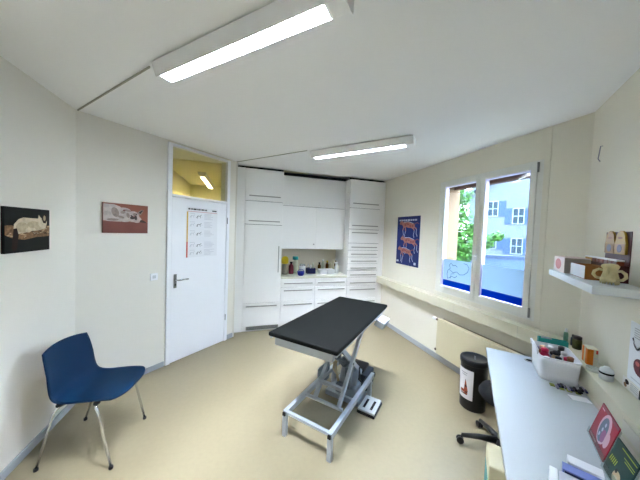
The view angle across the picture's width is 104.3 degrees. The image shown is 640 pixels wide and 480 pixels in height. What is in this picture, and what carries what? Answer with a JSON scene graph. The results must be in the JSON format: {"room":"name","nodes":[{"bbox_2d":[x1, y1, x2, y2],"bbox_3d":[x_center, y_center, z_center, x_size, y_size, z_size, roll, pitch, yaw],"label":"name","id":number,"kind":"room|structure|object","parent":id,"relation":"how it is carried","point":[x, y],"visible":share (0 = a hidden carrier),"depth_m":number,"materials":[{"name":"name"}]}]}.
{"room":"veterinary clinic","nodes":[
{"label":"veterinary clinic","id":0,"kind":"room"},
{"bbox_2d":[0,56,75,471],"bbox_3d":[-1.921,0.240,0.857,0.250,2.700,2.970,1,2,-18],"label":"wall","id":1,"kind":"structure","parent":0,"point":[38,128],"depth_m":1.80,"materials":[{"name":"white paint"}]},
{"bbox_2d":[0,206,49,253],"bbox_3d":[-2.052,-0.071,1.751,0.028,0.304,0.386,1,2,-18],"label":"picture","id":2,"kind":"object","parent":1,"relation":"attached to","point":[22,229],"visible":1,"depth_m":1.70,"materials":[{"name":"black fabric"}]},
{"bbox_2d":[0,404,74,479],"bbox_3d":[-1.854,1.558,0.971,0.012,0.065,2.830,1,2,-18],"label":"baseboard","id":3,"kind":"structure","parent":1,"relation":"attached to","point":[14,463],"depth_m":1.82,"materials":[{"name":"grey plastic"}]},
{"bbox_2d":[75,110,237,368],"bbox_3d":[-1.837,0.167,3.069,0.120,2.700,1.886,3,2,31],"label":"wall","id":4,"kind":"structure","parent":0,"point":[121,311],"depth_m":2.58,"materials":[{"name":"white paint"}]},
{"bbox_2d":[102,202,147,232],"bbox_3d":[-2.018,-0.222,2.591,0.021,0.300,0.396,3,2,31],"label":"picture","id":5,"kind":"object","parent":4,"relation":"attached to","point":[116,217],"visible":1,"depth_m":2.57,"materials":[{"name":"brown fabric"}]},
{"bbox_2d":[144,361,163,373],"bbox_3d":[-2.079,1.494,2.662,0.012,0.060,0.770,3,2,31],"label":"baseboard","id":6,"kind":"structure","parent":4,"relation":"attached to","point":[161,364],"depth_m":2.90,"materials":[{"name":"grey plastic"}]},
{"bbox_2d":[150,273,157,280],"bbox_3d":[-1.903,0.422,2.852,0.016,0.080,0.080,3,2,31],"label":"light switch","id":7,"kind":"object","parent":4,"relation":"attached to","point":[154,276],"visible":1,"depth_m":2.84,"materials":[{"name":"white plastic"}]},
{"bbox_2d":[164,142,230,365],"bbox_3d":[-1.627,0.177,3.356,0.200,2.675,0.886,3,2,31],"label":"door","id":8,"kind":"structure","parent":4,"relation":"in","point":[196,292],"depth_m":3.27,"materials":[{"name":"white paint"}]},
{"bbox_2d":[186,206,217,257],"bbox_3d":[-1.571,-0.103,3.336,0.014,0.650,0.447,3,2,31],"label":"chart","id":9,"kind":"object","parent":8,"relation":"attached to","point":[201,227],"visible":1,"depth_m":3.32,"materials":[{"name":"white paper"}]},
{"bbox_2d":[172,170,190,195],"bbox_3d":[-2.691,0.090,4.375,0.130,2.700,3.450,1,2,-18],"label":"wall","id":10,"kind":"structure","parent":0,"point":[180,186],"depth_m":4.88,"materials":[{"name":"beige paint"}]},
{"bbox_2d":[190,185,220,200],"bbox_3d":[-2.005,0.047,6.349,2.370,2.700,0.100,1,2,-18],"label":"wall","id":11,"kind":"structure","parent":0,"point":[200,191],"depth_m":6.00,"materials":[{"name":"beige paint"}]},
{"bbox_2d":[232,162,237,336],"bbox_3d":[-1.472,0.140,4.228,0.085,2.700,0.870,1,2,-18],"label":"wall","id":12,"kind":"structure","parent":0,"point":[236,162],"depth_m":3.82,"materials":[{"name":"white paint"}]},
{"bbox_2d":[4,321,497,479],"bbox_3d":[-0.621,1.676,1.981,7.100,0.150,10.400,1,2,-18],"label":"floor","id":13,"kind":"structure","parent":0,"point":[214,412],"depth_m":2.15,"materials":[{"name":"beige laminate"}]},
{"bbox_2d":[33,332,146,472],"bbox_3d":[-1.713,1.165,1.912,0.554,0.796,0.518,2,2,-8],"label":"shell chair","id":14,"kind":"object","parent":13,"relation":"on","point":[73,375],"visible":1,"depth_m":1.89,"materials":[{"name":"blue plastic"}]},
{"bbox_2d":[234,167,245,332],"bbox_3d":[-1.331,0.168,4.128,0.121,2.662,0.296,1,2,-18],"label":"filler panel","id":15,"kind":"object","parent":13,"relation":"on","point":[241,183],"visible":0.86,"depth_m":3.99,"materials":[{"name":"white laminate"}]},
{"bbox_2d":[242,168,283,331],"bbox_3d":[-1.024,0.170,4.376,0.610,2.662,0.660,1,2,-18],"label":"tall cabinet","id":16,"kind":"object","parent":13,"relation":"on","point":[264,189],"visible":0.99,"depth_m":4.09,"materials":[{"name":"grey"}]},
{"bbox_2d":[246,324,277,330],"bbox_3d":[-0.970,1.464,4.166,0.530,0.060,0.015,1,2,-18],"label":"vent grille","id":17,"kind":"object","parent":16,"relation":"attached to","point":[259,326],"depth_m":4.15,"materials":[{"name":"grey metal"}]},
{"bbox_2d":[279,278,314,326],"bbox_3d":[-0.479,1.083,4.591,0.600,0.865,0.660,1,2,-18],"label":"base cabinet","id":18,"kind":"object","parent":13,"relation":"on","point":[296,295],"visible":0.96,"depth_m":4.29,"materials":[{"name":"grey"}]},
{"bbox_2d":[281,270,346,278],"bbox_3d":[-0.174,0.640,4.678,1.208,0.034,0.637,1,2,-18],"label":"countertop","id":19,"kind":"structure","parent":18,"relation":"on","point":[294,275],"depth_m":4.45,"materials":[{"name":"beige"}]},
{"bbox_2d":[282,256,288,274],"bbox_3d":[-0.628,0.453,4.463,0.128,0.320,0.128,1,2,-18],"label":"jar","id":20,"kind":"object","parent":19,"relation":"on","point":[285,260],"visible":1,"depth_m":4.42,"materials":[{"name":"yellow"}]},
{"bbox_2d":[289,262,293,273],"bbox_3d":[-0.525,0.504,4.530,0.090,0.220,0.090,1,2,-18],"label":"bottle","id":21,"kind":"object","parent":19,"relation":"on","point":[291,267],"visible":0.99,"depth_m":4.50,"materials":[{"name":"red plastic"}]},
{"bbox_2d":[293,256,297,272],"bbox_3d":[-0.459,0.459,4.622,0.110,0.310,0.110,1,2,-18],"label":"bottle","id":22,"kind":"object","parent":19,"relation":"on","point":[295,258],"visible":0.89,"depth_m":4.58,"materials":[{"name":"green plastic"}]},
{"bbox_2d":[297,269,303,275],"bbox_3d":[-0.338,0.568,4.382,0.124,0.117,0.124,1,2,-18],"label":"tub","id":23,"kind":"object","parent":19,"relation":"on","point":[300,273],"visible":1,"depth_m":4.35,"materials":[{"name":"blue plastic"}]},
{"bbox_2d":[299,263,305,273],"bbox_3d":[-0.330,0.528,4.624,0.120,0.180,0.120,1,2,-18],"label":"canister","id":24,"kind":"object","parent":19,"relation":"on","point":[301,266],"visible":0.8,"depth_m":4.57,"materials":[{"name":"white plastic"}]},
{"bbox_2d":[306,267,315,273],"bbox_3d":[-0.176,0.573,4.665,0.160,0.100,0.120,1,2,-18],"label":"storage box","id":25,"kind":"object","parent":19,"relation":"on","point":[309,270],"visible":0.93,"depth_m":4.61,"materials":[{"name":"blue plastic"}]},
{"bbox_2d":[318,268,326,273],"bbox_3d":[0.043,0.589,4.682,0.146,0.082,0.166,1,2,-18],"label":"tray","id":26,"kind":"object","parent":19,"relation":"on","point":[320,270],"visible":1,"depth_m":4.62,"materials":[{"name":"white plastic"}]},
{"bbox_2d":[325,268,334,273],"bbox_3d":[0.186,0.593,4.728,0.146,0.082,0.166,1,2,-18],"label":"tray","id":27,"kind":"object","parent":19,"relation":"on","point":[329,270],"visible":0.92,"depth_m":4.66,"materials":[{"name":"white plastic"}]},
{"bbox_2d":[334,262,338,273],"bbox_3d":[0.312,0.527,4.761,0.080,0.220,0.095,4,3,44],"label":"spray bottle","id":28,"kind":"object","parent":19,"relation":"on","point":[336,268],"visible":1,"depth_m":4.74,"materials":[{"name":"white plastic"}]},
{"bbox_2d":[269,297,389,462],"bbox_3d":[0.199,1.188,2.505,0.726,0.850,1.416,3,2,31],"label":"examination table","id":29,"kind":"object","parent":13,"relation":"on","point":[325,332],"visible":0.99,"depth_m":2.25,"materials":[{"name":"black leather"}]},
{"bbox_2d":[314,277,346,308],"bbox_3d":[0.099,1.098,4.775,0.608,0.865,0.660,1,2,-18],"label":"base cabinet","id":30,"kind":"object","parent":13,"relation":"on","point":[326,290],"visible":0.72,"depth_m":4.46,"materials":[{"name":"grey wood"}]},
{"bbox_2d":[335,179,381,302],"bbox_3d":[0.729,0.216,4.934,0.637,2.662,0.660,1,2,-18],"label":"tall cabinet","id":31,"kind":"object","parent":13,"relation":"on","point":[358,260],"visible":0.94,"depth_m":4.64,"materials":[{"name":"grey"}]},
{"bbox_2d":[357,395,381,418],"bbox_3d":[0.481,1.604,2.400,0.170,0.048,0.240,3,2,31],"label":"foot pedal","id":32,"kind":"object","parent":13,"relation":"on","point":[369,407],"visible":1,"depth_m":2.36,"materials":[{"name":"white plastic"}]},
{"bbox_2d":[375,182,385,320],"bbox_3d":[1.120,0.231,4.907,0.089,2.662,0.296,1,2,-18],"label":"filler panel","id":33,"kind":"object","parent":13,"relation":"on","point":[383,188],"visible":0.21,"depth_m":4.76,"materials":[{"name":"white laminate"}]},
{"bbox_2d":[459,351,488,413],"bbox_3d":[1.531,1.414,2.482,0.256,0.497,0.256,3,2,31],"label":"waste container","id":34,"kind":"object","parent":13,"relation":"on","point":[474,368],"visible":0.95,"depth_m":2.40,"materials":[{"name":"black plastic"}]},
{"bbox_2d":[456,380,500,446],"bbox_3d":[1.399,1.419,1.932,0.579,0.514,0.577,3,2,31],"label":"stool","id":35,"kind":"object","parent":13,"relation":"on","point":[485,389],"visible":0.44,"depth_m":1.98,"materials":[{"name":"black plastic"}]},
{"bbox_2d":[484,442,505,479],"bbox_3d":[1.076,1.486,1.473,0.162,0.390,0.200,3,2,31],"label":"box","id":36,"kind":"object","parent":13,"relation":"on","point":[494,467],"visible":0.61,"depth_m":1.45,"materials":[{"name":"beige cardboard"}]},
{"bbox_2d":[484,456,487,479],"bbox_3d":[1.006,1.507,1.515,0.002,0.260,0.170,3,2,31],"label":"print","id":37,"kind":"object","parent":36,"relation":"attached to","point":[485,473],"depth_m":1.54},
{"bbox_2d":[486,347,639,479],"bbox_3d":[1.066,1.320,1.082,0.498,0.749,2.222,3,2,31],"label":"desk","id":38,"kind":"object","parent":13,"relation":"on","point":[539,424],"visible":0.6,"depth_m":1.30,"materials":[{"name":"grey laminate"}]},
{"bbox_2d":[537,335,568,347],"bbox_3d":[1.782,0.853,1.913,0.170,0.185,0.044,3,2,31],"label":"open box","id":39,"kind":"object","parent":38,"relation":"on","point":[564,343],"visible":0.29,"depth_m":1.90,"materials":[{"name":"teal"}]},
{"bbox_2d":[548,466,557,479],"bbox_3d":[0.875,0.921,0.933,0.024,0.050,0.140,4,3,42],"label":"case","id":40,"kind":"object","parent":38,"relation":"on","point":[553,472],"visible":1,"depth_m":0.95,"materials":[{"name":"white plastic"}]},
{"bbox_2d":[530,338,581,386],"bbox_3d":[1.654,0.847,1.766,0.229,0.198,0.310,3,2,31],"label":"tub","id":41,"kind":"object","parent":38,"relation":"on","point":[547,368],"visible":0.92,"depth_m":1.66,"materials":[{"name":"white plastic"}]},
{"bbox_2d":[540,347,549,356],"bbox_3d":[1.593,0.852,1.767,0.052,0.172,0.051,1,2,-18],"label":"bottle","id":42,"kind":"object","parent":41,"relation":"in","point":[544,351],"visible":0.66,"depth_m":1.75,"materials":[{"name":"red plastic"}]},
{"bbox_2d":[547,346,553,353],"bbox_3d":[1.707,0.863,1.846,0.042,0.152,0.041,1,2,-18],"label":"bottle","id":43,"kind":"object","parent":41,"relation":"in","point":[550,348],"visible":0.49,"depth_m":1.83,"materials":[{"name":"white plastic"}]},
{"bbox_2d":[551,350,558,358],"bbox_3d":[1.643,0.857,1.737,0.042,0.167,0.041,1,2,-18],"label":"bottle","id":44,"kind":"object","parent":41,"relation":"in","point":[554,352],"visible":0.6,"depth_m":1.73,"materials":[{"name":"black plastic"}]},
{"bbox_2d":[557,346,564,356],"bbox_3d":[1.757,0.859,1.816,0.042,0.167,0.041,1,2,-18],"label":"bottle","id":45,"kind":"object","parent":41,"relation":"in","point":[560,348],"visible":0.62,"depth_m":1.81,"materials":[{"name":"black plastic"}]},
{"bbox_2d":[560,351,567,359],"bbox_3d":[1.724,0.867,1.762,0.042,0.152,0.041,1,2,-18],"label":"bottle","id":46,"kind":"object","parent":41,"relation":"in","point":[563,353],"visible":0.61,"depth_m":1.75,"materials":[{"name":"white plastic"}]},
{"bbox_2d":[567,356,573,362],"bbox_3d":[1.660,0.861,1.654,0.042,0.167,0.041,1,2,-18],"label":"bottle","id":47,"kind":"object","parent":41,"relation":"in","point":[569,359],"visible":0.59,"depth_m":1.64,"materials":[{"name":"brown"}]},
{"bbox_2d":[549,383,587,394],"bbox_3d":[1.575,0.937,1.577,0.178,0.028,0.081,3,2,31],"label":"bundle","id":48,"kind":"object","parent":38,"relation":"on","point":[560,386],"visible":1,"depth_m":1.56,"materials":[{"name":"black plastic"}]},
{"bbox_2d":[559,471,578,479],"bbox_3d":[0.931,0.924,0.870,0.134,0.054,0.144,4,3,42],"label":"box","id":49,"kind":"object","parent":38,"relation":"on","point":[563,476],"visible":1,"depth_m":0.94,"materials":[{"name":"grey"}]},
{"bbox_2d":[567,394,591,403],"bbox_3d":[1.555,0.952,1.489,0.090,0.001,0.056,3,2,19],"label":"paper","id":50,"kind":"object","parent":38,"relation":"on","point":[577,398],"visible":1,"depth_m":1.49,"materials":[{"name":"white paper"}]},
{"bbox_2d":[562,461,601,479],"bbox_3d":[1.008,0.924,0.950,0.120,0.054,0.045,4,3,42],"label":"binder","id":51,"kind":"object","parent":38,"relation":"on","point":[568,469],"visible":0.66,"depth_m":0.96,"materials":[{"name":"blue plastic"}]},
{"bbox_2d":[566,454,604,479],"bbox_3d":[1.052,0.923,0.989,0.100,0.055,0.048,4,3,42],"label":"carton","id":52,"kind":"object","parent":38,"relation":"on","point":[571,460],"visible":0.65,"depth_m":0.98,"materials":[{"name":"white cardboard"}]},
{"bbox_2d":[588,403,620,461],"bbox_3d":[1.288,0.869,1.133,0.053,0.169,0.217,4,2,36],"label":"magazine","id":53,"kind":"object","parent":38,"relation":"on","point":[604,431],"visible":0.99,"depth_m":1.12,"materials":[{"name":"red glossy printed paper"}]},
{"bbox_2d":[603,438,639,479],"bbox_3d":[1.164,0.881,0.965,0.048,0.147,0.162,3,2,31],"label":"brochure","id":54,"kind":"object","parent":38,"relation":"on","point":[620,464],"visible":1,"depth_m":0.97,"materials":[{"name":"teal glossy printed paper"}]},
{"bbox_2d":[0,0,639,186],"bbox_3d":[-0.825,-1.197,1.783,6.450,0.212,10.400,1,2,-18],"label":"ceiling","id":55,"kind":"structure","parent":0,"point":[460,77],"depth_m":1.60,"materials":[{"name":"white paint"}]},
{"bbox_2d":[77,66,149,110],"bbox_3d":[-1.627,-1.131,1.905,1.270,0.010,0.010,3,2,31],"label":"duct","id":56,"kind":"object","parent":55,"relation":"attached to","point":[148,67],"visible":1,"depth_m":1.82,"materials":[{"name":"beige"}]},
{"bbox_2d":[198,172,213,188],"bbox_3d":[-2.352,-1.222,5.183,0.140,0.085,1.500,1,2,-18],"label":"ceiling lamp","id":57,"kind":"object","parent":55,"relation":"attached to","point":[203,175],"visible":1,"depth_m":4.86,"materials":[{"name":"white plastic"}]},
{"bbox_2d":[152,0,354,85],"bbox_3d":[-0.443,-1.029,1.296,1.260,0.085,0.140,3,2,27],"label":"ceiling lamp","id":58,"kind":"object","parent":55,"relation":"attached to","point":[278,22],"visible":1,"depth_m":1.22,"materials":[{"name":"white plastic"}]},
{"bbox_2d":[237,150,306,161],"bbox_3d":[-0.710,-1.152,3.442,1.280,0.008,0.006,3,2,31],"label":"duct","id":59,"kind":"object","parent":55,"relation":"attached to","point":[305,150],"visible":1,"depth_m":3.40,"materials":[{"name":"beige"}]},
{"bbox_2d":[310,135,415,159],"bbox_3d":[0.440,-1.051,2.868,1.240,0.085,0.140,3,2,31],"label":"ceiling lamp","id":60,"kind":"object","parent":55,"relation":"attached to","point":[405,141],"visible":1,"depth_m":2.79,"materials":[{"name":"white plastic"}]},
{"bbox_2d":[380,112,594,356],"bbox_3d":[1.700,0.276,3.691,0.280,2.700,3.620,1,2,-18],"label":"wall","id":61,"kind":"structure","parent":0,"point":[415,193],"depth_m":2.38,"materials":[{"name":"beige paint"}]},
{"bbox_2d":[396,216,420,267],"bbox_3d":[1.431,0.015,4.075,0.014,0.804,0.584,1,2,-18],"label":"poster","id":62,"kind":"object","parent":61,"relation":"attached to","point":[408,230],"visible":1,"depth_m":4.05,"materials":[{"name":"blue paper"}]},
{"bbox_2d":[387,323,459,374],"bbox_3d":[1.595,1.595,3.430,0.014,0.075,2.910,1,2,-18],"label":"baseboard","id":63,"kind":"structure","parent":61,"relation":"attached to","point":[444,361],"depth_m":3.57,"materials":[{"name":"grey plastic"}]},
{"bbox_2d":[446,187,459,259],"bbox_3d":[2.010,-0.011,2.923,0.210,1.420,1.155,1,2,-18],"label":"trim","id":64,"kind":"structure","parent":61,"relation":"attached to","point":[454,195],"depth_m":3.47,"materials":[{"name":"brown"}]},
{"bbox_2d":[376,276,569,344],"bbox_3d":[1.569,0.815,3.403,0.118,0.119,2.882,1,2,-18],"label":"duct","id":65,"kind":"object","parent":61,"relation":"attached to","point":[518,330],"visible":0.67,"depth_m":2.77,"materials":[{"name":"beige plastic"}]},
{"bbox_2d":[432,316,529,379],"bbox_3d":[1.746,1.294,2.829,0.096,0.470,1.220,1,2,-18],"label":"radiator","id":66,"kind":"object","parent":61,"relation":"attached to","point":[452,339],"visible":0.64,"depth_m":2.97,"materials":[{"name":"beige metal"}]},
{"bbox_2d":[435,159,543,320],"bbox_3d":[1.821,-0.016,2.865,0.144,1.490,1.232,1,2,-18],"label":"window","id":67,"kind":"structure","parent":61,"relation":"in","point":[478,276],"depth_m":2.75,"materials":[{"name":"white paint"}]},
{"bbox_2d":[454,172,529,189],"bbox_3d":[2.073,-0.689,2.911,0.090,0.049,1.143,1,2,-18],"label":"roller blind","id":68,"kind":"structure","parent":61,"relation":"attached to","point":[525,175],"depth_m":2.83,"materials":[{"name":"brown"}]},
{"bbox_2d":[433,126,552,327],"bbox_3d":[1.827,-0.133,2.854,0.007,1.813,1.315,1,2,-18],"label":"trim","id":69,"kind":"structure","parent":61,"relation":"attached to","point":[537,145],"depth_m":2.51,"materials":[{"name":"beige paint"}]},
{"bbox_2d":[578,68,639,463],"bbox_3d":[1.199,0.374,0.338,0.151,2.700,4.000,3,2,31],"label":"wall","id":70,"kind":"structure","parent":0,"point":[614,190],"depth_m":1.59,"materials":[{"name":"beige paint"}]},
{"bbox_2d":[549,269,639,298],"bbox_3d":[1.752,0.267,1.619,0.222,0.044,0.820,3,2,31],"label":"wall shelf","id":71,"kind":"object","parent":70,"relation":"attached to","point":[591,286],"visible":0.67,"depth_m":1.34,"materials":[{"name":"white"}]},
{"bbox_2d":[554,256,590,273],"bbox_3d":[1.870,0.185,1.853,0.136,0.112,0.236,3,2,31],"label":"carton","id":72,"kind":"object","parent":71,"relation":"on","point":[562,264],"visible":0.73,"depth_m":1.78,"materials":[{"name":"beige cardboard"}]},
{"bbox_2d":[556,258,560,268],"bbox_3d":[1.819,0.179,1.898,0.001,0.079,0.140,3,2,31],"label":"print","id":73,"kind":"object","parent":72,"relation":"attached to","point":[558,262],"depth_m":1.89},
{"bbox_2d":[570,263,602,280],"bbox_3d":[1.745,0.202,1.616,0.107,0.084,0.252,3,2,31],"label":"carton","id":74,"kind":"object","parent":71,"relation":"on","point":[582,270],"visible":0.77,"depth_m":1.56,"materials":[{"name":"brown"}]},
{"bbox_2d":[591,263,627,284],"bbox_3d":[1.618,0.190,1.388,0.079,0.116,0.145,1,2,-17],"label":"skull cast","id":75,"kind":"object","parent":71,"relation":"on","point":[610,272],"visible":1,"depth_m":1.37,"materials":[{"name":"beige plastic"}]},
{"bbox_2d":[591,232,632,283],"bbox_3d":[1.863,0.098,1.629,0.056,0.300,0.475,3,2,31],"label":"display box","id":76,"kind":"object","parent":71,"relation":"on","point":[627,258],"visible":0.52,"depth_m":1.44,"materials":[{"name":"red"}]},
{"bbox_2d":[604,231,615,253],"bbox_3d":[1.872,0.014,1.603,0.012,0.141,0.130,3,2,31],"label":"plaque","id":77,"kind":"object","parent":76,"relation":"attached to","point":[611,236],"visible":0.98,"depth_m":1.60,"materials":[{"name":"beige wood"}]},
{"bbox_2d":[612,259,624,265],"bbox_3d":[1.752,0.181,1.464,0.033,0.128,0.054,3,2,31],"label":"packet","id":78,"kind":"object","parent":76,"relation":"in","point":[618,262],"visible":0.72,"depth_m":1.44,"materials":[{"name":"brown"}]},
{"bbox_2d":[614,231,627,254],"bbox_3d":[1.807,0.015,1.493,0.012,0.141,0.130,3,2,31],"label":"plaque","id":79,"kind":"object","parent":76,"relation":"attached to","point":[621,243],"visible":1,"depth_m":1.48,"materials":[{"name":"beige wood"}]},
{"bbox_2d":[568,345,639,458],"bbox_3d":[1.333,0.894,0.878,0.121,0.119,2.455,3,2,31],"label":"duct","id":80,"kind":"object","parent":70,"relation":"attached to","point":[623,406],"visible":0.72,"depth_m":1.30,"materials":[{"name":"beige plastic"}]},
{"bbox_2d":[563,328,567,341],"bbox_3d":[1.932,0.756,1.955,0.028,0.125,0.028,1,2,-18],"label":"bottle","id":81,"kind":"object","parent":80,"relation":"on","point":[565,335],"visible":0.83,"depth_m":1.95,"materials":[{"name":"green plastic"}]},
{"bbox_2d":[572,335,581,349],"bbox_3d":[1.943,0.774,1.879,0.053,0.095,0.053,1,2,-18],"label":"jar","id":82,"kind":"object","parent":80,"relation":"on","point":[577,340],"visible":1,"depth_m":1.86,"materials":[{"name":"green glass"}]},
{"bbox_2d":[582,344,598,366],"bbox_3d":[1.806,0.769,1.663,0.052,0.109,0.080,3,2,31],"label":"carton","id":83,"kind":"object","parent":80,"relation":"on","point":[590,353],"visible":0.99,"depth_m":1.64,"materials":[{"name":"beige"}]},
{"bbox_2d":[586,365,598,373],"bbox_3d":[1.729,0.816,1.570,0.072,0.017,0.072,1,2,-18],"label":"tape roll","id":84,"kind":"object","parent":80,"relation":"on","point":[594,369],"visible":0.86,"depth_m":1.57,"materials":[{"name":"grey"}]},
{"bbox_2d":[598,366,614,381],"bbox_3d":[1.696,0.788,1.473,0.062,0.077,0.062,1,2,-18],"label":"jar","id":85,"kind":"object","parent":80,"relation":"on","point":[606,373],"visible":1,"depth_m":1.46,"materials":[{"name":"grey ceramic"}]},
{"bbox_2d":[622,375,639,400],"bbox_3d":[1.653,0.798,1.294,0.002,0.055,0.298,3,2,31],"label":"power socket","id":86,"kind":"object","parent":70,"relation":"attached to","point":[627,383],"visible":1,"depth_m":1.34,"materials":[{"name":"white plastic"}]},
{"bbox_2d":[627,320,639,388],"bbox_3d":[1.601,0.609,1.185,0.005,0.322,0.462,3,2,31],"label":"poster","id":87,"kind":"object","parent":70,"relation":"attached to","point":[633,371],"visible":1,"depth_m":1.34,"materials":[{"name":"white paper"}]},
{"bbox_3d":[-0.107,0.161,5.066,3.025,2.700,0.100,1,2,-18],"label":"wall","id":88,"kind":"structure","parent":0,"visible":0},
{"bbox_2d":[281,249,335,270],"bbox_3d":[-0.259,0.380,4.968,1.208,0.457,0.009,1,2,-18],"label":"backsplash","id":89,"kind":"structure","parent":88,"relation":"attached to","point":[305,256],"depth_m":4.98,"materials":[{"name":"beige"}]},
{"bbox_2d":[282,175,345,248],"bbox_3d":[-0.163,-0.486,4.732,1.210,1.292,0.444,1,2,-18],"label":"upper cabinet","id":90,"kind":"object","parent":88,"relation":"attached to","point":[313,208],"visible":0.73,"depth_m":4.53,"materials":[{"name":"grey"}]},
{"bbox_2d":[238,165,383,181],"bbox_3d":[-0.072,-1.135,4.495,2.677,0.067,0.240,1,2,-18],"label":"trim","id":91,"kind":"structure","parent":90,"relation":"attached to","point":[288,174],"depth_m":4.44,"materials":[{"name":"black"}]},
{"label":"outside","id":92,"kind":"structure","parent":0,"visible":0},
{"bbox_3d":[24.713,2.942,26.345,56.800,0.100,85.000,1,2,-18],"label":"ground","id":93,"kind":"structure","parent":92,"visible":0},
{"bbox_2d":[456,188,504,261],"bbox_3d":[4.920,-0.471,10.364,4.017,6.374,2.532,2,2,7],"label":"tree","id":94,"kind":"object","parent":93,"relation":"on","point":[464,249],"visible":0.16,"depth_m":9.43,"materials":[{"name":"green plant"}]},
{"bbox_2d":[458,254,524,297],"bbox_3d":[8.887,1.773,11.753,18.200,2.080,0.421,3,2,11],"label":"wall","id":95,"kind":"structure","parent":93,"relation":"on","point":[506,261],"depth_m":11.61,"materials":[{"name":"blue paint"}]},
{"bbox_2d":[462,178,529,255],"bbox_3d":[22.406,-3.191,18.838,9.200,12.500,19.200,0,3,-43],"label":"neighbouring house","id":96,"kind":"structure","parent":93,"relation":"on","point":[508,202],"depth_m":20.41,"materials":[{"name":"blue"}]},
{"bbox_2d":[496,238,503,248],"bbox_3d":[15.080,0.124,20.833,0.075,1.300,0.480,0,3,-43],"label":"shutter","id":97,"kind":"object","parent":96,"relation":"hanging from","point":[499,245],"depth_m":20.78,"materials":[{"name":"blue"}]},
{"bbox_2d":[498,201,505,215],"bbox_3d":[15.181,-2.622,20.737,0.075,1.300,0.480,0,3,-43],"label":"shutter","id":98,"kind":"object","parent":96,"relation":"hanging from","point":[501,204],"depth_m":20.71,"materials":[{"name":"blue"}]},
{"bbox_2d":[503,238,510,253],"bbox_3d":[15.391,0.468,20.503,0.075,1.300,0.480,0,3,-43],"label":"shutter","id":99,"kind":"object","parent":96,"relation":"hanging from","point":[506,241],"depth_m":20.46,"materials":[{"name":"blue"}]},
{"bbox_2d":[504,208,512,223],"bbox_3d":[15.480,-1.949,20.419,0.075,1.300,0.480,0,3,-43],"label":"shutter","id":100,"kind":"object","parent":96,"relation":"hanging from","point":[508,212],"depth_m":20.39,"materials":[{"name":"blue"}]},
{"bbox_2d":[522,238,525,254],"bbox_3d":[16.270,0.532,19.575,0.075,1.300,0.480,0,3,-43],"label":"shutter","id":101,"kind":"object","parent":96,"relation":"hanging from","point":[523,239],"depth_m":19.69,"materials":[{"name":"blue"}]},
{"bbox_2d":[524,208,527,223],"bbox_3d":[16.359,-1.885,19.491,0.075,1.300,0.480,0,3,-43],"label":"shutter","id":102,"kind":"object","parent":96,"relation":"hanging from","point":[525,209],"depth_m":19.61,"materials":[{"name":"blue"}]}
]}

